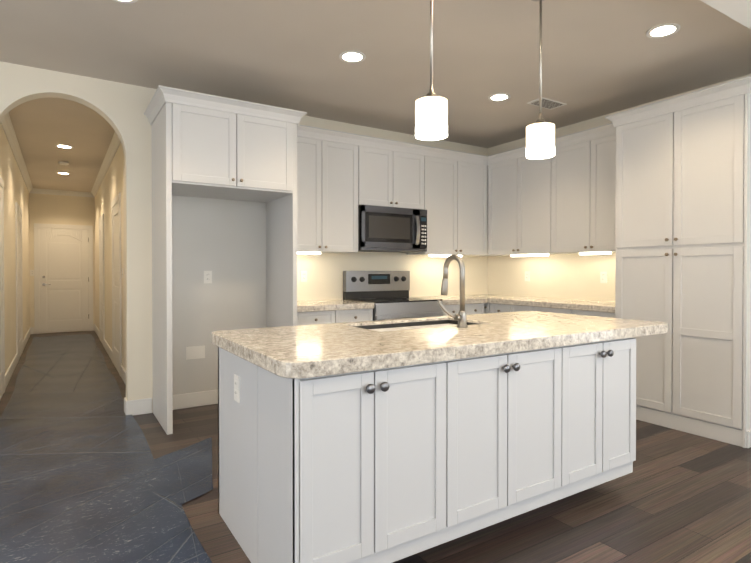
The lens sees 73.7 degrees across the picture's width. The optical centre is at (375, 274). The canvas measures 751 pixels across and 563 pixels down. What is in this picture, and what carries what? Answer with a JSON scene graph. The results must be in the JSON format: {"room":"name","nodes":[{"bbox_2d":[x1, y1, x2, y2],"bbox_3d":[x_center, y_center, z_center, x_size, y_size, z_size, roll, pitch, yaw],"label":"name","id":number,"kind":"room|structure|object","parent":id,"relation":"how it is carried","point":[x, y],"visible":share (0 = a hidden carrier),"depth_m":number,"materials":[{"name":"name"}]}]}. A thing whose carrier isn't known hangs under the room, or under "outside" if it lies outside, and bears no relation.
{"room":"kitchen","nodes":[
{"label":"kitchen","id":0,"kind":"room"},
{"bbox_2d":[0,123,29,373],"bbox_3d":[-4.880,-0.225,6.679,0.140,2.800,6.850,0,1,-32],"label":"wall","id":1,"kind":"structure","parent":0,"point":[15,189],"depth_m":6.16,"materials":[{"name":"beige paint"}]},
{"bbox_2d":[0,176,22,399],"bbox_3d":[-4.265,0.115,5.858,0.022,2.135,3.872,0,1,-32],"label":"door","id":2,"kind":"structure","parent":1,"relation":"attached to","point":[19,293],"depth_m":6.62,"materials":[{"name":"white wood"}]},
{"bbox_2d":[1,327,31,397],"bbox_3d":[-4.812,1.110,6.734,0.020,0.130,6.850,0,1,-32],"label":"baseboard","id":3,"kind":"structure","parent":1,"relation":"attached to","point":[13,364],"depth_m":6.08,"materials":[{"name":"white wood"}]},
{"bbox_2d":[0,113,33,192],"bbox_3d":[-4.791,-1.580,6.723,0.070,0.090,6.850,0,1,-32],"label":"crown molding","id":4,"kind":"structure","parent":1,"relation":"attached to","point":[7,127],"depth_m":6.27,"materials":[{"name":"white"}]},
{"bbox_2d":[29,193,94,333],"bbox_3d":[-6.218,-0.253,9.967,1.380,2.800,0.140,0,1,-32],"label":"wall","id":5,"kind":"structure","parent":0,"point":[58,209],"depth_m":9.85,"materials":[{"name":"beige paint"}]},
{"bbox_2d":[34,188,89,196],"bbox_3d":[-6.158,-1.608,9.869,0.930,0.090,0.070,0,1,-32],"label":"crown molding","id":6,"kind":"structure","parent":5,"relation":"attached to","point":[37,191],"depth_m":9.86,"materials":[{"name":"white"}]},
{"bbox_2d":[34,223,92,333],"bbox_3d":[-6.149,0.080,9.897,0.992,2.135,0.058,0,1,-32],"label":"door","id":7,"kind":"structure","parent":5,"relation":"attached to","point":[63,274],"depth_m":9.90,"materials":[{"name":"white wood"}]},
{"bbox_2d":[95,143,125,370],"bbox_3d":[-3.831,-0.230,7.340,0.140,2.800,6.850,0,1,-32],"label":"wall","id":8,"kind":"structure","parent":0,"point":[112,186],"depth_m":7.16,"materials":[{"name":"beige paint"}]},
{"bbox_2d":[90,132,120,197],"bbox_3d":[-3.920,-1.585,7.273,0.070,0.090,6.850,0,1,-32],"label":"crown molding","id":9,"kind":"structure","parent":8,"relation":"attached to","point":[115,142],"depth_m":7.08,"materials":[{"name":"white"}]},
{"bbox_2d":[94,324,125,384],"bbox_3d":[-3.903,1.105,7.307,0.030,0.130,6.850,0,1,-32],"label":"baseboard","id":10,"kind":"structure","parent":8,"relation":"attached to","point":[122,371],"depth_m":6.97,"materials":[{"name":"white wood"}]},
{"bbox_2d":[99,192,121,374],"bbox_3d":[-3.913,0.102,7.321,0.022,2.135,3.572,0,1,-32],"label":"door","id":11,"kind":"structure","parent":8,"relation":"attached to","point":[116,290],"depth_m":6.39,"materials":[{"name":"white wood"}]},
{"bbox_2d":[152,96,295,203],"bbox_3d":[-1.297,-0.998,4.297,1.000,0.610,0.710,0,1,-32],"label":"upper cabinet","id":12,"kind":"object","parent":0,"relation":"attached to","point":[212,151],"depth_m":3.99,"materials":[{"name":"white wood"}]},
{"bbox_2d":[0,61,487,412],"bbox_3d":[-1.883,-0.205,4.437,8.060,2.800,0.140,0,1,-32],"label":"wall","id":13,"kind":"structure","parent":0,"point":[120,108],"depth_m":4.29,"materials":[{"name":"beige paint"}]},
{"bbox_2d":[124,390,217,415],"bbox_3d":[-1.583,1.129,4.546,1.229,0.130,0.014,0,1,-32],"label":"baseboard","id":14,"kind":"structure","parent":13,"relation":"attached to","point":[180,401],"depth_m":4.45,"materials":[{"name":"white wood"}]},
{"bbox_2d":[172,196,265,394],"bbox_3d":[-1.485,0.184,4.606,0.998,1.760,0.004,0,1,-32],"label":"wall","id":15,"kind":"structure","parent":13,"relation":"attached to","point":[223,241],"depth_m":4.59,"materials":[{"name":"white paint"}]},
{"bbox_2d":[186,345,204,359],"bbox_3d":[-1.624,0.704,4.521,0.164,0.115,0.008,0,1,-32],"label":"outlet","id":16,"kind":"object","parent":15,"relation":"attached to","point":[195,352],"visible":1,"depth_m":4.52,"materials":[{"name":"white plastic"}]},
{"bbox_2d":[204,271,211,282],"bbox_3d":[-1.531,0.024,4.573,0.072,0.115,0.009,0,1,-32],"label":"outlet","id":17,"kind":"object","parent":15,"relation":"attached to","point":[207,276],"visible":1,"depth_m":4.57,"materials":[{"name":"white plastic"}]},
{"bbox_2d":[300,271,306,281],"bbox_3d":[-0.727,0.019,5.079,0.072,0.115,0.009,0,1,-32],"label":"outlet","id":18,"kind":"object","parent":13,"relation":"attached to","point":[303,276],"visible":1,"depth_m":5.07,"materials":[{"name":"white plastic"}]},
{"bbox_2d":[268,132,367,255],"bbox_3d":[-0.578,-0.764,4.970,0.879,1.090,0.340,0,1,-32],"label":"upper cabinet","id":19,"kind":"object","parent":0,"relation":"attached to","point":[323,216],"depth_m":4.82,"materials":[{"name":"white wood"}]},
{"bbox_2d":[0,331,750,562],"bbox_3d":[-1.311,1.245,4.479,9.060,0.100,14.680,0,1,-32],"label":"floor","id":20,"kind":"structure","parent":0,"point":[676,496],"depth_m":2.54,"materials":[{"name":"brown wood"}]},
{"bbox_2d":[0,334,212,562],"bbox_3d":[-2.759,1.192,3.743,2.570,0.014,12.724,0,1,-32],"label":"floor","id":21,"kind":"structure","parent":20,"relation":"on","point":[86,476],"depth_m":3.00,"materials":[{"name":"grey tile"}]},
{"bbox_2d":[268,304,373,326],"bbox_3d":[-0.532,0.751,4.847,0.812,0.882,0.620,0,1,-32],"label":"base cabinet","id":22,"kind":"object","parent":20,"relation":"on","point":[277,317],"depth_m":4.57,"materials":[{"name":"white wood"}]},
{"bbox_2d":[268,300,373,311],"bbox_3d":[-0.525,0.290,4.833,0.812,0.040,0.645,0,1,-32],"label":"countertop","id":23,"kind":"structure","parent":22,"relation":"on","point":[315,305],"depth_m":4.60,"materials":[{"name":"beige stone"}]},
{"bbox_2d":[343,271,442,320],"bbox_3d":[0.196,0.576,5.241,0.824,1.225,0.727,0,1,-32],"label":"range","id":24,"kind":"object","parent":20,"relation":"on","point":[386,293],"visible":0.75,"depth_m":5.31,"materials":[{"name":"silver metal"}]},
{"bbox_2d":[218,338,635,562],"bbox_3d":[0.358,0.785,2.623,2.061,0.852,0.932,0,1,-32],"label":"kitchen island","id":25,"kind":"object","parent":20,"relation":"on","point":[386,441],"depth_m":2.07,"materials":[{"name":"grey paint"}]},
{"bbox_2d":[234,374,239,402],"bbox_3d":[-0.626,0.514,2.257,0.009,0.115,0.072,0,1,-32],"label":"outlet","id":26,"kind":"object","parent":25,"relation":"attached to","point":[236,376],"depth_m":2.24,"materials":[{"name":"white plastic"}]},
{"bbox_2d":[212,311,667,381],"bbox_3d":[0.451,0.316,2.756,2.424,0.056,1.060,0,1,-32],"label":"island countertop","id":27,"kind":"structure","parent":25,"relation":"on","point":[290,353],"depth_m":2.28,"materials":[{"name":"beige stone"}]},
{"bbox_2d":[364,318,451,329],"bbox_3d":[0.255,0.425,2.923,0.824,0.244,0.434,0,1,-32],"label":"sink","id":28,"kind":"object","parent":27,"relation":"in","point":[375,325],"depth_m":3.07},
{"bbox_2d":[436,254,471,325],"bbox_3d":[0.384,0.088,2.767,0.185,0.400,0.203,0,1,-32],"label":"faucet","id":29,"kind":"object","parent":27,"relation":"on","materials":[{"name":"silver metal"}]},
{"bbox_2d":[442,304,487,315],"bbox_3d":[0.787,0.744,5.678,0.626,0.882,0.620,0,1,-32],"label":"base cabinet","id":30,"kind":"object","parent":20,"relation":"on","point":[454,309],"depth_m":5.46,"materials":[{"name":"white wood"}]},
{"bbox_2d":[419,296,487,303],"bbox_3d":[1.073,0.281,5.839,1.285,0.040,0.645,0,1,-32],"label":"countertop","id":31,"kind":"structure","parent":30,"relation":"on","point":[445,299],"depth_m":5.50,"materials":[{"name":"beige stone"}]},
{"bbox_2d":[488,304,523,312],"bbox_3d":[1.689,0.745,5.490,0.620,0.882,0.742,0,1,-32],"label":"base cabinet","id":32,"kind":"object","parent":20,"relation":"on","point":[492,308],"depth_m":5.38,"materials":[{"name":"white wood"}]},
{"bbox_2d":[524,304,611,317],"bbox_3d":[2.077,0.751,4.875,0.620,0.882,0.961,0,1,-32],"label":"base cabinet","id":33,"kind":"object","parent":20,"relation":"on","point":[527,307],"depth_m":4.69,"materials":[{"name":"white wood"}]},
{"bbox_2d":[488,296,611,311],"bbox_3d":[1.919,0.288,5.098,0.645,0.040,1.511,0,1,-32],"label":"countertop","id":34,"kind":"structure","parent":33,"relation":"on","point":[597,306],"depth_m":4.97,"materials":[{"name":"beige stone"}]},
{"bbox_2d":[612,88,750,447],"bbox_3d":[2.580,-0.039,4.041,0.650,2.476,0.970,0,1,-32],"label":"tall cabinet","id":35,"kind":"object","parent":20,"relation":"on","point":[656,197],"depth_m":3.78,"materials":[{"name":"white wood"}]},
{"bbox_2d":[0,0,750,191],"bbox_3d":[-1.311,-1.655,4.454,9.060,0.100,14.680,0,1,-32],"label":"ceiling","id":36,"kind":"structure","parent":0,"point":[602,57],"depth_m":3.69,"materials":[{"name":"paint"}]},
{"bbox_2d":[56,172,69,174],"bbox_3d":[-4.947,-1.618,7.928,0.175,0.034,0.210,0,1,-32],"label":"recessed light","id":37,"kind":"object","parent":36,"relation":"in","point":[64,173],"depth_m":8.10,"materials":[{"name":"white"}]},
{"bbox_2d":[55,145,72,148],"bbox_3d":[-3.867,-1.603,6.216,0.179,0.034,0.205,0,1,-32],"label":"recessed light","id":38,"kind":"object","parent":36,"relation":"in","point":[59,146],"depth_m":6.33,"materials":[{"name":"white"}]},
{"bbox_2d":[59,161,68,164],"bbox_3d":[-4.463,-1.611,7.174,0.110,0.034,0.260,0,1,-32],"label":"smoke detector","id":39,"kind":"object","parent":36,"relation":"in","point":[60,162],"depth_m":7.23,"materials":[{"name":"white plastic"}]},
{"bbox_2d":[113,0,137,2],"bbox_3d":[-1.421,-1.573,2.845,0.115,0.034,0.075,0,1,-32],"label":"recessed light","id":40,"kind":"object","parent":36,"relation":"in","point":[121,1],"depth_m":2.91,"materials":[{"name":"white"}]},
{"bbox_2d":[339,51,365,62],"bbox_3d":[-0.165,-1.580,3.598,0.194,0.034,0.197,0,1,-32],"label":"recessed light","id":41,"kind":"object","parent":36,"relation":"in","point":[347,56],"depth_m":3.66,"materials":[{"name":"white"}]},
{"bbox_2d":[415,0,447,140],"bbox_3d":[0.270,-1.127,2.417,0.156,0.920,0.156,0,1,-32],"label":"pendant light","id":42,"kind":"object","parent":36,"relation":"hanging from","point":[431,115],"visible":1,"depth_m":2.37,"materials":[{"name":"white glass"}]},
{"bbox_2d":[488,93,510,100],"bbox_3d":[1.096,-1.587,4.439,0.192,0.034,0.199,0,1,-32],"label":"recessed light","id":43,"kind":"object","parent":36,"relation":"in","point":[500,96],"depth_m":4.53,"materials":[{"name":"white"}]},
{"bbox_2d":[526,0,554,158],"bbox_3d":[0.934,-1.131,2.835,0.156,0.920,0.156,0,1,-32],"label":"pendant light","id":44,"kind":"object","parent":36,"relation":"hanging from","point":[540,138],"visible":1,"depth_m":2.79,"materials":[{"name":"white glass"}]},
{"bbox_2d":[527,97,566,109],"bbox_3d":[1.577,-1.589,4.606,0.350,0.034,0.190,0,1,-32],"label":"air vent","id":45,"kind":"object","parent":36,"relation":"in","point":[547,103],"depth_m":4.68,"materials":[{"name":"white metal"}]},
{"bbox_2d":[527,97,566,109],"bbox_3d":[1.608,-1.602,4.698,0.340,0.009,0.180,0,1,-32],"label":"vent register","id":46,"kind":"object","parent":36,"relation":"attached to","point":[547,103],"depth_m":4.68,"materials":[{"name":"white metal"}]},
{"bbox_2d":[646,23,680,37],"bbox_3d":[1.842,-1.576,3.206,0.201,0.034,0.193,0,1,-32],"label":"recessed light","id":47,"kind":"object","parent":36,"relation":"in","point":[663,30],"depth_m":3.26,"materials":[{"name":"white"}]},
{"bbox_2d":[700,0,750,28],"bbox_3d":[0.091,-1.477,1.291,7.780,0.200,0.450,0,1,-32],"label":"soffit","id":48,"kind":"structure","parent":36,"relation":"attached to","point":[739,11],"depth_m":2.62,"materials":[{"name":"white paint"}]},
{"bbox_2d":[360,204,423,251],"bbox_3d":[0.107,-0.473,5.373,0.824,0.451,0.394,0,1,-32],"label":"microwave","id":49,"kind":"object","parent":0,"relation":"attached to","point":[383,227],"depth_m":5.18,"materials":[{"name":"black"}]},
{"bbox_2d":[368,144,419,207],"bbox_3d":[0.093,-1.008,5.391,0.830,0.610,0.340,0,1,-32],"label":"upper cabinet","id":50,"kind":"object","parent":0,"relation":"attached to","point":[393,173],"depth_m":5.25,"materials":[{"name":"white wood"}]},
{"bbox_2d":[401,152,487,255],"bbox_3d":[0.841,-0.772,5.827,1.019,1.090,0.403,0,1,-32],"label":"upper cabinet","id":51,"kind":"object","parent":0,"relation":"attached to","point":[453,189],"depth_m":5.70,"materials":[{"name":"white wood"}]},
{"bbox_2d":[488,74,750,300],"bbox_3d":[3.517,-0.195,3.294,0.140,2.800,7.550,0,1,-32],"label":"wall","id":52,"kind":"structure","parent":0,"point":[569,276],"depth_m":5.51,"materials":[{"name":"beige paint"}]},
{"bbox_2d":[488,144,555,255],"bbox_3d":[1.714,-0.770,5.644,0.401,1.090,0.981,0,1,-32],"label":"upper cabinet","id":53,"kind":"object","parent":52,"relation":"attached to","point":[521,189],"depth_m":5.54,"materials":[{"name":"white wood"}]},
{"bbox_2d":[525,271,529,280],"bbox_3d":[1.788,0.022,5.901,0.009,0.115,0.072,0,1,-32],"label":"outlet","id":54,"kind":"object","parent":52,"relation":"attached to","point":[527,275],"visible":1,"depth_m":5.89,"materials":[{"name":"white plastic"}]},
{"bbox_2d":[556,132,611,254],"bbox_3d":[2.193,-0.764,4.940,0.340,1.090,0.970,0,1,-32],"label":"upper cabinet","id":55,"kind":"object","parent":52,"relation":"attached to","point":[583,167],"depth_m":4.87,"materials":[{"name":"white wood"}]},
{"bbox_2d":[600,272,606,282],"bbox_3d":[2.310,0.030,5.071,0.009,0.115,0.072,0,1,-32],"label":"outlet","id":56,"kind":"object","parent":52,"relation":"attached to","point":[603,277],"visible":1,"depth_m":5.07,"materials":[{"name":"white plastic"}]}
]}

